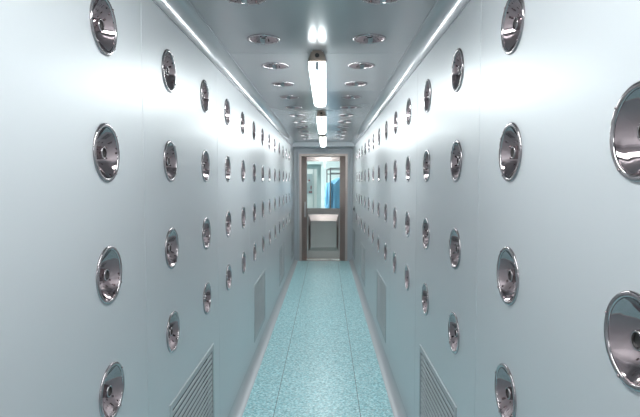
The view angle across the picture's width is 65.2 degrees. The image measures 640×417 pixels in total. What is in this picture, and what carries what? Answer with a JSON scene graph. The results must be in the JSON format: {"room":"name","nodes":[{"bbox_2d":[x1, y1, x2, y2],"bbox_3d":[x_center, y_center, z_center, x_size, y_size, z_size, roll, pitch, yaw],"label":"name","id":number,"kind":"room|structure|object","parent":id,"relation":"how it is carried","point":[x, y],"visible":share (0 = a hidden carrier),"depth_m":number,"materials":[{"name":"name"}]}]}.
{"room":"cleanroom air shower","nodes":[
{"label":"cleanroom air shower","id":0,"kind":"room"},
{"bbox_2d":[0,0,294,416],"bbox_3d":[-0.562,0.217,3.449,0.006,2.059,12.050,0,3,1],"label":"wall","id":1,"kind":"structure","parent":0,"point":[58,339],"depth_m":1.50,"materials":[{"name":"grey metal"}]},
{"bbox_2d":[89,0,116,55],"bbox_3d":[-0.600,-0.495,1.349,0.048,0.162,0.162,0,3,1],"label":"air nozzle","id":2,"kind":"object","parent":1,"relation":"attached to","point":[103,25],"visible":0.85,"depth_m":1.38,"materials":[{"name":"silver metal"}]},
{"bbox_2d":[93,123,119,181],"bbox_3d":[-0.600,-0.152,1.367,0.048,0.162,0.162,0,3,1],"label":"air nozzle","id":3,"kind":"object","parent":1,"relation":"attached to","point":[106,151],"visible":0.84,"depth_m":1.39,"materials":[{"name":"grey metal"}]},
{"bbox_2d":[96,127,116,177],"bbox_3d":[-0.600,-0.152,1.367,0.034,0.138,0.138,0,-13,1],"label":"bowl","id":4,"kind":"object","parent":3,"relation":"on","point":[106,137],"depth_m":1.40,"materials":[{"name":"grey metal"}]},
{"bbox_2d":[96,246,121,304],"bbox_3d":[-0.600,0.184,1.385,0.048,0.162,0.162,0,3,1],"label":"air nozzle","id":5,"kind":"object","parent":1,"relation":"attached to","point":[109,266],"visible":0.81,"depth_m":1.41,"materials":[{"name":"grey metal"}]},
{"bbox_2d":[99,361,124,416],"bbox_3d":[-0.600,0.513,1.403,0.048,0.161,0.161,0,3,1],"label":"air nozzle","id":6,"kind":"object","parent":1,"relation":"attached to","point":[111,392],"visible":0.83,"depth_m":1.43,"materials":[{"name":"grey metal"}]},
{"bbox_2d":[162,49,175,92],"bbox_3d":[-0.593,-0.525,1.909,0.048,0.162,0.162,0,5,1],"label":"air nozzle","id":7,"kind":"object","parent":1,"relation":"attached to","point":[168,63],"visible":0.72,"depth_m":1.94,"materials":[{"name":"grey metal"}]},
{"bbox_2d":[164,52,173,89],"bbox_3d":[-0.593,-0.525,1.909,0.034,0.138,0.138,0,5,1],"label":"bowl","id":8,"kind":"object","parent":7,"relation":"on","point":[168,57],"depth_m":1.94,"materials":[{"name":"grey metal"}]},
{"bbox_2d":[163,140,177,181],"bbox_3d":[-0.593,-0.182,1.927,0.048,0.162,0.162,0,3,1],"label":"air nozzle","id":9,"kind":"object","parent":1,"relation":"attached to","point":[170,162],"visible":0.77,"depth_m":1.96,"materials":[{"name":"grey metal"}]},
{"bbox_2d":[166,143,175,178],"bbox_3d":[-0.593,-0.182,1.927,0.034,0.138,0.138,0,-3,1],"label":"bowl","id":10,"kind":"object","parent":9,"relation":"on","point":[170,147],"depth_m":1.97,"materials":[{"name":"grey metal"}]},
{"bbox_2d":[165,227,178,268],"bbox_3d":[-0.593,0.154,1.945,0.048,0.162,0.162,0,3,1],"label":"air nozzle","id":11,"kind":"object","parent":1,"relation":"attached to","point":[171,243],"visible":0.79,"depth_m":1.98,"materials":[{"name":"grey metal"}]},
{"bbox_2d":[166,311,179,352],"bbox_3d":[-0.593,0.483,1.962,0.048,0.162,0.162,0,3,1],"label":"air nozzle","id":12,"kind":"object","parent":1,"relation":"attached to","point":[173,326],"visible":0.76,"depth_m":2.00,"materials":[{"name":"grey metal"}]},
{"bbox_2d":[169,344,214,416],"bbox_3d":[-0.596,0.980,2.303,0.054,0.486,0.744,0,3,1],"label":"air vent","id":13,"kind":"object","parent":1,"relation":"in","point":[195,398],"visible":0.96,"depth_m":2.39,"materials":[{"name":"grey metal"}]},
{"bbox_2d":[200,79,208,112],"bbox_3d":[-0.586,-0.554,2.468,0.048,0.162,0.162,0,3,1],"label":"air nozzle","id":14,"kind":"object","parent":1,"relation":"attached to","point":[204,91],"visible":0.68,"depth_m":2.51,"materials":[{"name":"grey metal"}]},
{"bbox_2d":[202,82,207,109],"bbox_3d":[-0.586,-0.554,2.468,0.034,0.138,0.138,0,-18,1],"label":"bowl","id":15,"kind":"object","parent":14,"relation":"on","point":[204,84],"depth_m":2.51,"materials":[{"name":"grey metal"}]},
{"bbox_2d":[201,150,209,181],"bbox_3d":[-0.586,-0.212,2.486,0.048,0.161,0.161,0,3,1],"label":"air nozzle","id":16,"kind":"object","parent":1,"relation":"attached to","point":[205,161],"visible":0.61,"depth_m":2.53,"materials":[{"name":"grey metal"}]},
{"bbox_2d":[203,152,208,179],"bbox_3d":[-0.586,-0.212,2.486,0.034,0.138,0.138,0,0,1],"label":"bowl","id":17,"kind":"object","parent":16,"relation":"on","point":[205,154],"depth_m":2.53,"materials":[{"name":"grey metal"}]},
{"bbox_2d":[202,217,210,248],"bbox_3d":[-0.586,0.125,2.504,0.048,0.161,0.161,0,3,1],"label":"air nozzle","id":18,"kind":"object","parent":1,"relation":"attached to","point":[206,229],"visible":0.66,"depth_m":2.54,"materials":[{"name":"grey metal"}]},
{"bbox_2d":[204,220,208,246],"bbox_3d":[-0.586,0.125,2.504,0.034,0.138,0.138,0,-17,1],"label":"bowl","id":19,"kind":"object","parent":18,"relation":"on","point":[206,222],"depth_m":2.55,"materials":[{"name":"grey metal"}]},
{"bbox_2d":[203,282,210,314],"bbox_3d":[-0.586,0.453,2.522,0.048,0.161,0.161,0,3,1],"label":"air nozzle","id":20,"kind":"object","parent":1,"relation":"attached to","point":[207,289],"visible":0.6,"depth_m":2.56,"materials":[{"name":"grey metal"}]},
{"bbox_2d":[152,0,295,145],"bbox_3d":[-0.527,-0.830,3.102,0.070,0.070,11.470,0,3,1],"label":"trim","id":21,"kind":"structure","parent":1,"relation":"attached to","point":[181,12],"depth_m":2.57,"materials":[{"name":"silver metal"}]},
{"bbox_2d":[224,98,229,125],"bbox_3d":[-0.580,-0.584,3.028,0.048,0.161,0.161,0,3,1],"label":"air nozzle","id":22,"kind":"object","parent":1,"relation":"attached to","point":[226,105],"visible":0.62,"depth_m":3.06,"materials":[{"name":"grey metal"}]},
{"bbox_2d":[225,101,228,122],"bbox_3d":[-0.580,-0.584,3.028,0.034,0.138,0.138,0,0,1],"label":"bowl","id":23,"kind":"object","parent":22,"relation":"on","point":[226,102],"depth_m":3.07,"materials":[{"name":"grey metal"}]},
{"bbox_2d":[225,156,230,181],"bbox_3d":[-0.580,-0.241,3.046,0.048,0.162,0.162,0,3,1],"label":"air nozzle","id":24,"kind":"object","parent":1,"relation":"attached to","point":[227,160],"visible":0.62,"depth_m":3.09,"materials":[{"name":"grey metal"}]},
{"bbox_2d":[226,158,229,179],"bbox_3d":[-0.580,-0.241,3.046,0.034,0.138,0.138,0,18,1],"label":"bowl","id":25,"kind":"object","parent":24,"relation":"on","point":[227,159],"depth_m":3.09,"materials":[{"name":"grey metal"}]},
{"bbox_2d":[225,211,230,236],"bbox_3d":[-0.580,0.095,3.064,0.048,0.162,0.162,0,3,1],"label":"air nozzle","id":26,"kind":"object","parent":1,"relation":"attached to","point":[228,216],"visible":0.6,"depth_m":3.10,"materials":[{"name":"grey metal"}]},
{"bbox_2d":[226,264,231,290],"bbox_3d":[-0.580,0.424,3.081,0.048,0.162,0.162,0,3,1],"label":"air nozzle","id":27,"kind":"object","parent":1,"relation":"attached to","point":[228,271],"visible":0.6,"depth_m":3.12,"materials":[{"name":"grey metal"}]},
{"bbox_2d":[227,266,230,288],"bbox_3d":[-0.580,0.424,3.081,0.034,0.138,0.138,0,-10,1],"label":"bowl","id":28,"kind":"object","parent":27,"relation":"on","point":[228,267],"depth_m":3.13,"materials":[{"name":"grey metal"}]},
{"bbox_2d":[240,112,244,133],"bbox_3d":[-0.573,-0.614,3.588,0.048,0.162,0.162,0,3,1],"label":"air nozzle","id":29,"kind":"object","parent":1,"relation":"attached to","point":[242,120],"visible":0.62,"depth_m":3.63,"materials":[{"name":"grey metal"}]},
{"bbox_2d":[241,206,245,228],"bbox_3d":[-0.573,0.066,3.623,0.048,0.161,0.161,0,3,1],"label":"air nozzle","id":30,"kind":"object","parent":1,"relation":"attached to","point":[243,214],"visible":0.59,"depth_m":3.67,"materials":[{"name":"grey metal"}]},
{"bbox_2d":[241,160,245,181],"bbox_3d":[-0.573,-0.271,3.606,0.048,0.162,0.162,0,3,1],"label":"air nozzle","id":31,"kind":"object","parent":1,"relation":"attached to","point":[243,173],"visible":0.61,"depth_m":3.65,"materials":[{"name":"grey metal"}]},
{"bbox_2d":[242,252,245,273],"bbox_3d":[-0.573,0.394,3.641,0.048,0.161,0.161,0,3,1],"label":"air nozzle","id":32,"kind":"object","parent":1,"relation":"attached to","point":[244,253],"visible":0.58,"depth_m":3.69,"materials":[{"name":"grey metal"}]},
{"bbox_2d":[254,270,264,342],"bbox_3d":[-0.569,0.861,4.541,0.054,0.486,0.744,0,3,1],"label":"air vent","id":33,"kind":"object","parent":1,"relation":"in","point":[259,286],"visible":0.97,"depth_m":4.52,"materials":[{"name":"grey metal"}]},
{"bbox_2d":[228,257,297,416],"bbox_3d":[-0.526,1.278,3.504,0.066,0.066,12.050,0,3,1],"label":"baseboard","id":34,"kind":"structure","parent":1,"relation":"attached to","point":[237,409],"depth_m":4.22,"materials":[{"name":"grey"}]},
{"bbox_2d":[279,243,283,286],"bbox_3d":[-0.541,0.743,6.779,0.054,0.486,0.744,0,3,1],"label":"air vent","id":35,"kind":"object","parent":1,"relation":"in","point":[281,250],"visible":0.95,"depth_m":6.72,"materials":[{"name":"grey metal"}]},
{"bbox_2d":[291,229,293,259],"bbox_3d":[-0.513,0.624,9.017,0.054,0.486,0.744,0,3,1],"label":"air vent","id":36,"kind":"object","parent":1,"relation":"in","point":[292,231],"visible":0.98,"depth_m":8.90,"materials":[{"name":"grey metal"}]},
{"bbox_2d":[190,0,436,141],"bbox_3d":[-0.013,-0.868,3.094,0.960,0.006,11.470,0,3,1],"label":"ceiling","id":37,"kind":"structure","parent":0,"point":[302,27],"depth_m":2.57,"materials":[{"name":"grey metal"}]},
{"bbox_2d":[227,0,264,4],"bbox_3d":[-0.284,-0.817,1.889,0.162,0.048,0.162,-1,3,-22],"label":"air nozzle","id":38,"kind":"object","parent":37,"relation":"attached to","point":[240,2],"depth_m":1.95,"materials":[{"name":"grey metal"}]},
{"bbox_2d":[247,34,279,43],"bbox_3d":[-0.277,-0.847,2.449,0.162,0.048,0.162,0,3,-5],"label":"air nozzle","id":39,"kind":"object","parent":37,"relation":"attached to","point":[257,38],"depth_m":2.48,"materials":[{"name":"grey metal"}]},
{"bbox_2d":[249,36,277,42],"bbox_3d":[-0.277,-0.847,2.449,0.138,0.034,0.138,0,3,-5],"label":"bowl","id":40,"kind":"object","parent":39,"relation":"on","point":[254,39],"depth_m":2.49,"materials":[{"name":"grey metal"}]},
{"bbox_2d":[262,62,288,69],"bbox_3d":[-0.270,-0.876,3.009,0.162,0.048,0.162,1,3,21],"label":"air nozzle","id":41,"kind":"object","parent":37,"relation":"attached to","point":[272,65],"depth_m":3.05,"materials":[{"name":"grey metal"}]},
{"bbox_2d":[264,64,285,67],"bbox_3d":[-0.270,-0.876,3.009,0.138,0.034,0.138,1,3,21],"label":"bowl","id":42,"kind":"object","parent":41,"relation":"on","point":[265,65],"depth_m":3.05,"materials":[{"name":"grey metal"}]},
{"bbox_2d":[272,82,293,86],"bbox_3d":[-0.263,-0.906,3.568,0.162,0.048,0.162,0,3,1],"label":"air nozzle","id":43,"kind":"object","parent":37,"relation":"attached to","point":[281,84],"depth_m":3.61,"materials":[{"name":"grey metal"}]},
{"bbox_2d":[308,50,325,106],"bbox_3d":[-0.007,-0.817,3.292,0.096,0.116,1.276,0,3,1],"label":"fluorescent ceiling light","id":44,"kind":"object","parent":37,"relation":"attached to","point":[317,60],"visible":1,"depth_m":2.78,"materials":[{"name":"white paint"}]},
{"bbox_2d":[316,111,325,133],"bbox_3d":[0.020,-0.936,5.530,0.096,0.116,1.276,0,3,1],"label":"fluorescent ceiling light","id":45,"kind":"object","parent":37,"relation":"attached to","point":[321,116],"visible":1,"depth_m":4.93,"materials":[{"name":"white paint"}]},
{"bbox_2d":[317,117,325,133],"bbox_3d":[0.020,-0.906,5.532,0.091,0.056,1.266,0,3,1],"label":"diffuser","id":46,"kind":"object","parent":45,"relation":"attached to","point":[321,121],"depth_m":5.17,"materials":[{"name":"white plastic"}]},
{"bbox_2d":[320,134,325,146],"bbox_3d":[0.048,-1.054,7.768,0.096,0.116,1.276,0,3,1],"label":"fluorescent ceiling light","id":47,"kind":"object","parent":37,"relation":"attached to","point":[322,136],"visible":0.99,"depth_m":7.15,"materials":[{"name":"white paint"}]},
{"bbox_2d":[345,81,366,86],"bbox_3d":[0.255,-0.906,3.562,0.162,0.048,0.162,0,3,6],"label":"air nozzle","id":48,"kind":"object","parent":37,"relation":"attached to","point":[354,83],"depth_m":3.60,"materials":[{"name":"grey metal"}]},
{"bbox_2d":[347,82,364,85],"bbox_3d":[0.255,-0.906,3.562,0.138,0.034,0.138,0,3,6],"label":"bowl","id":49,"kind":"object","parent":48,"relation":"on","point":[348,83],"depth_m":3.61,"materials":[{"name":"grey metal"}]},
{"bbox_2d":[348,62,374,68],"bbox_3d":[0.248,-0.876,3.002,0.162,0.048,0.162,1,3,9],"label":"air nozzle","id":50,"kind":"object","parent":37,"relation":"attached to","point":[358,65],"depth_m":3.04,"materials":[{"name":"grey metal"}]},
{"bbox_2d":[350,63,372,67],"bbox_3d":[0.248,-0.876,3.002,0.138,0.034,0.138,1,3,9],"label":"bowl","id":51,"kind":"object","parent":50,"relation":"on","point":[353,65],"depth_m":3.04,"materials":[{"name":"grey metal"}]},
{"bbox_2d":[353,34,385,43],"bbox_3d":[0.241,-0.846,2.443,0.162,0.048,0.162,0,3,4],"label":"air nozzle","id":52,"kind":"object","parent":37,"relation":"attached to","point":[364,38],"depth_m":2.48,"materials":[{"name":"grey metal"}]},
{"bbox_2d":[362,0,399,4],"bbox_3d":[0.234,-0.817,1.883,0.162,0.048,0.162,0,3,-3],"label":"air nozzle","id":53,"kind":"object","parent":37,"relation":"attached to","point":[376,2],"depth_m":1.95,"materials":[{"name":"grey metal"}]},
{"bbox_2d":[242,261,393,416],"bbox_3d":[-0.008,1.307,3.599,0.968,0.001,12.250,0,3,1],"label":"floor","id":54,"kind":"structure","parent":0,"point":[320,359],"depth_m":4.27,"materials":[{"name":"teal tile"}]},
{"bbox_2d":[294,148,352,260],"bbox_3d":[0.066,-0.098,9.558,1.140,2.175,0.200,0,3,1],"label":"wall","id":55,"kind":"structure","parent":0,"point":[300,149],"depth_m":9.44,"materials":[{"name":"grey metal"}]},
{"bbox_2d":[292,142,353,148],"bbox_3d":[0.062,-1.174,9.121,1.100,0.120,0.600,0,3,1],"label":"trim","id":56,"kind":"structure","parent":55,"relation":"attached to","point":[297,145],"depth_m":8.83,"materials":[{"name":"grey"}]},
{"bbox_2d":[299,154,347,260],"bbox_3d":[0.066,-0.022,9.551,0.908,2.024,0.222,0,3,1],"label":"door","id":57,"kind":"structure","parent":55,"relation":"in","point":[323,178],"depth_m":9.56,"materials":[{"name":"silver metal"}]},
{"bbox_2d":[297,151,349,260],"bbox_3d":[0.065,-0.045,9.452,1.008,2.080,0.018,0,3,1],"label":"trim","id":58,"kind":"structure","parent":55,"relation":"attached to","point":[297,151],"depth_m":9.43,"materials":[{"name":"grey metal"}]},
{"bbox_2d":[352,0,639,416],"bbox_3d":[0.544,0.218,3.435,0.006,2.059,12.050,0,3,1],"label":"wall","id":59,"kind":"structure","parent":0,"point":[570,221],"depth_m":1.30,"materials":[{"name":"grey metal"}]},
{"bbox_2d":[352,229,354,258],"bbox_3d":[0.632,0.625,9.003,0.054,0.486,0.744,0,3,1],"label":"air vent","id":60,"kind":"object","parent":59,"relation":"in","point":[353,241],"visible":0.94,"depth_m":9.06,"materials":[{"name":"grey metal"}]},
{"bbox_2d":[349,258,407,416],"bbox_3d":[0.508,1.279,3.491,0.066,0.066,12.050,0,3,1],"label":"baseboard","id":61,"kind":"structure","parent":59,"relation":"attached to","point":[398,409],"depth_m":4.22,"materials":[{"name":"grey metal"}]},
{"bbox_2d":[376,270,385,342],"bbox_3d":[0.577,0.862,4.527,0.054,0.486,0.744,0,3,1],"label":"air vent","id":62,"kind":"object","parent":59,"relation":"in","point":[381,286],"visible":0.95,"depth_m":4.50,"materials":[{"name":"grey metal"}]},
{"bbox_2d":[393,207,396,228],"bbox_3d":[0.559,0.066,3.610,0.048,0.162,0.162,0,3,1],"label":"air nozzle","id":63,"kind":"object","parent":59,"relation":"attached to","point":[394,210],"visible":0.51,"depth_m":3.66,"materials":[{"name":"grey metal"}]},
{"bbox_2d":[393,160,396,181],"bbox_3d":[0.559,-0.270,3.592,0.048,0.162,0.162,0,3,1],"label":"air nozzle","id":64,"kind":"object","parent":59,"relation":"attached to","point":[395,161],"visible":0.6,"depth_m":3.64,"materials":[{"name":"grey metal"}]},
{"bbox_2d":[394,111,397,133],"bbox_3d":[0.559,-0.613,3.574,0.048,0.162,0.162,0,3,1],"label":"air nozzle","id":65,"kind":"object","parent":59,"relation":"attached to","point":[395,114],"visible":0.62,"depth_m":3.61,"materials":[{"name":"grey metal"}]},
{"bbox_2d":[404,265,409,290],"bbox_3d":[0.552,0.424,3.067,0.048,0.162,0.162,0,3,1],"label":"air nozzle","id":66,"kind":"object","parent":59,"relation":"attached to","point":[407,276],"visible":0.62,"depth_m":3.11,"materials":[{"name":"grey metal"}]},
{"bbox_2d":[405,211,409,236],"bbox_3d":[0.552,0.096,3.050,0.048,0.162,0.162,0,4,1],"label":"air nozzle","id":67,"kind":"object","parent":59,"relation":"attached to","point":[407,217],"visible":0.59,"depth_m":3.09,"materials":[{"name":"grey metal"}]},
{"bbox_2d":[405,155,410,181],"bbox_3d":[0.552,-0.241,3.032,0.048,0.162,0.162,0,3,1],"label":"air nozzle","id":68,"kind":"object","parent":59,"relation":"attached to","point":[408,164],"visible":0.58,"depth_m":3.07,"materials":[{"name":"grey metal"}]},
{"bbox_2d":[406,98,410,124],"bbox_3d":[0.552,-0.583,3.014,0.048,0.162,0.162,0,3,1],"label":"air nozzle","id":69,"kind":"object","parent":59,"relation":"attached to","point":[408,106],"visible":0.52,"depth_m":3.06,"materials":[{"name":"grey metal"}]},
{"bbox_2d":[350,0,470,145],"bbox_3d":[0.502,-0.830,3.090,0.070,0.070,11.470,0,3,1],"label":"trim","id":70,"kind":"structure","parent":59,"relation":"attached to","point":[444,12],"depth_m":2.58,"materials":[{"name":"silver metal"}]},
{"bbox_2d":[422,283,428,314],"bbox_3d":[0.545,0.454,2.508,0.048,0.162,0.162,0,3,1],"label":"air nozzle","id":71,"kind":"object","parent":59,"relation":"attached to","point":[425,296],"visible":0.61,"depth_m":2.55,"materials":[{"name":"grey metal"}]},
{"bbox_2d":[423,285,426,312],"bbox_3d":[0.545,0.454,2.508,0.034,0.138,0.138,0,5,1],"label":"bowl","id":72,"kind":"object","parent":71,"relation":"on","point":[424,286],"depth_m":2.55,"materials":[{"name":"grey metal"}]},
{"bbox_2d":[422,218,429,249],"bbox_3d":[0.545,0.126,2.490,0.048,0.161,0.161,0,3,1],"label":"air nozzle","id":73,"kind":"object","parent":59,"relation":"attached to","point":[425,229],"visible":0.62,"depth_m":2.53,"materials":[{"name":"grey metal"}]},
{"bbox_2d":[423,220,427,246],"bbox_3d":[0.545,0.126,2.490,0.034,0.138,0.138,0,-1,1],"label":"bowl","id":74,"kind":"object","parent":73,"relation":"on","point":[425,223],"depth_m":2.54,"materials":[{"name":"grey metal"}]},
{"bbox_2d":[423,149,429,181],"bbox_3d":[0.545,-0.211,2.473,0.048,0.161,0.161,0,3,1],"label":"air nozzle","id":75,"kind":"object","parent":59,"relation":"attached to","point":[426,160],"visible":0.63,"depth_m":2.51,"materials":[{"name":"grey metal"}]},
{"bbox_2d":[424,152,428,179],"bbox_3d":[0.545,-0.211,2.473,0.034,0.138,0.138,0,-1,1],"label":"bowl","id":76,"kind":"object","parent":75,"relation":"on","point":[426,155],"depth_m":2.52,"materials":[{"name":"grey metal"}]},
{"bbox_2d":[424,79,430,111],"bbox_3d":[0.545,-0.554,2.454,0.048,0.162,0.162,0,3,1],"label":"air nozzle","id":77,"kind":"object","parent":59,"relation":"attached to","point":[427,90],"visible":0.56,"depth_m":2.49,"materials":[{"name":"grey metal"}]},
{"bbox_2d":[425,82,429,109],"bbox_3d":[0.545,-0.554,2.454,0.034,0.138,0.138,0,-6,1],"label":"bowl","id":78,"kind":"object","parent":77,"relation":"on","point":[427,85],"depth_m":2.50,"materials":[{"name":"grey metal"}]},
{"bbox_2d":[419,344,456,416],"bbox_3d":[0.549,0.980,2.288,0.054,0.486,0.744,0,3,1],"label":"air vent","id":79,"kind":"object","parent":59,"relation":"in","point":[435,400],"visible":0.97,"depth_m":2.38,"materials":[{"name":"grey metal"}]},
{"bbox_2d":[448,311,459,353],"bbox_3d":[0.539,0.484,1.948,0.048,0.162,0.162,0,3,1],"label":"air nozzle","id":80,"kind":"object","parent":59,"relation":"attached to","point":[453,326],"visible":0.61,"depth_m":1.98,"materials":[{"name":"grey metal"}]},
{"bbox_2d":[449,228,460,269],"bbox_3d":[0.539,0.155,1.931,0.048,0.162,0.162,0,3,1],"label":"air nozzle","id":81,"kind":"object","parent":59,"relation":"attached to","point":[454,241],"visible":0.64,"depth_m":1.97,"materials":[{"name":"grey metal"}]},
{"bbox_2d":[450,140,461,181],"bbox_3d":[0.539,-0.181,1.913,0.048,0.161,0.161,0,3,1],"label":"air nozzle","id":82,"kind":"object","parent":59,"relation":"attached to","point":[456,151],"visible":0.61,"depth_m":1.95,"materials":[{"name":"grey metal"}]},
{"bbox_2d":[451,48,463,91],"bbox_3d":[0.539,-0.524,1.895,0.048,0.161,0.161,0,3,1],"label":"air nozzle","id":83,"kind":"object","parent":59,"relation":"attached to","point":[457,67],"visible":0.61,"depth_m":1.93,"materials":[{"name":"grey metal"}]},
{"bbox_2d":[453,51,461,88],"bbox_3d":[0.538,-0.524,1.895,0.034,0.138,0.138,0,-9,1],"label":"bowl","id":84,"kind":"object","parent":83,"relation":"on","point":[457,59],"depth_m":1.93,"materials":[{"name":"grey metal"}]},
{"bbox_2d":[494,363,516,416],"bbox_3d":[0.532,0.513,1.389,0.048,0.162,0.162,0,3,1],"label":"air nozzle","id":85,"kind":"object","parent":59,"relation":"attached to","point":[505,392],"visible":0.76,"depth_m":1.42,"materials":[{"name":"grey metal"}]},
{"bbox_2d":[496,246,518,305],"bbox_3d":[0.532,0.185,1.371,0.048,0.162,0.162,0,3,1],"label":"air nozzle","id":86,"kind":"object","parent":59,"relation":"attached to","point":[507,272],"visible":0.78,"depth_m":1.40,"materials":[{"name":"grey metal"}]},
{"bbox_2d":[499,122,521,181],"bbox_3d":[0.532,-0.152,1.353,0.048,0.162,0.162,0,4,1],"label":"air nozzle","id":87,"kind":"object","parent":59,"relation":"attached to","point":[510,146],"visible":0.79,"depth_m":1.38,"materials":[{"name":"grey metal"}]},
{"bbox_2d":[501,127,518,177],"bbox_3d":[0.532,-0.152,1.353,0.034,0.138,0.138,0,4,1],"label":"bowl","id":88,"kind":"object","parent":87,"relation":"on","point":[510,135],"depth_m":1.39,"materials":[{"name":"grey metal"}]},
{"bbox_2d":[501,0,524,54],"bbox_3d":[0.532,-0.494,1.335,0.048,0.162,0.162,0,3,1],"label":"air nozzle","id":89,"kind":"object","parent":59,"relation":"attached to","point":[513,18],"visible":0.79,"depth_m":1.37,"materials":[{"name":"grey metal"}]},
{"bbox_2d":[504,0,521,49],"bbox_3d":[0.532,-0.494,1.335,0.034,0.138,0.138,0,19,1],"label":"bowl","id":90,"kind":"object","parent":89,"relation":"on","point":[513,8],"depth_m":1.37,"materials":[{"name":"grey metal"}]},
{"bbox_2d":[604,290,639,392],"bbox_3d":[0.525,0.214,0.812,0.048,0.161,0.161,0,3,1],"label":"air nozzle","id":91,"kind":"object","parent":59,"relation":"attached to","point":[622,313],"visible":1,"depth_m":0.85,"materials":[{"name":"grey metal"}]},
{"bbox_2d":[609,81,639,181],"bbox_3d":[0.525,-0.122,0.794,0.048,0.161,0.161,0,3,1],"label":"air nozzle","id":92,"kind":"object","parent":59,"relation":"attached to","point":[624,136],"visible":1,"depth_m":0.84,"materials":[{"name":"grey metal"}]},
{"bbox_2d":[615,88,639,174],"bbox_3d":[0.525,-0.122,0.794,0.034,0.138,0.138,0,7,1],"label":"bowl","id":93,"kind":"object","parent":92,"relation":"on","point":[627,110],"depth_m":0.84,"materials":[{"name":"grey metal"}]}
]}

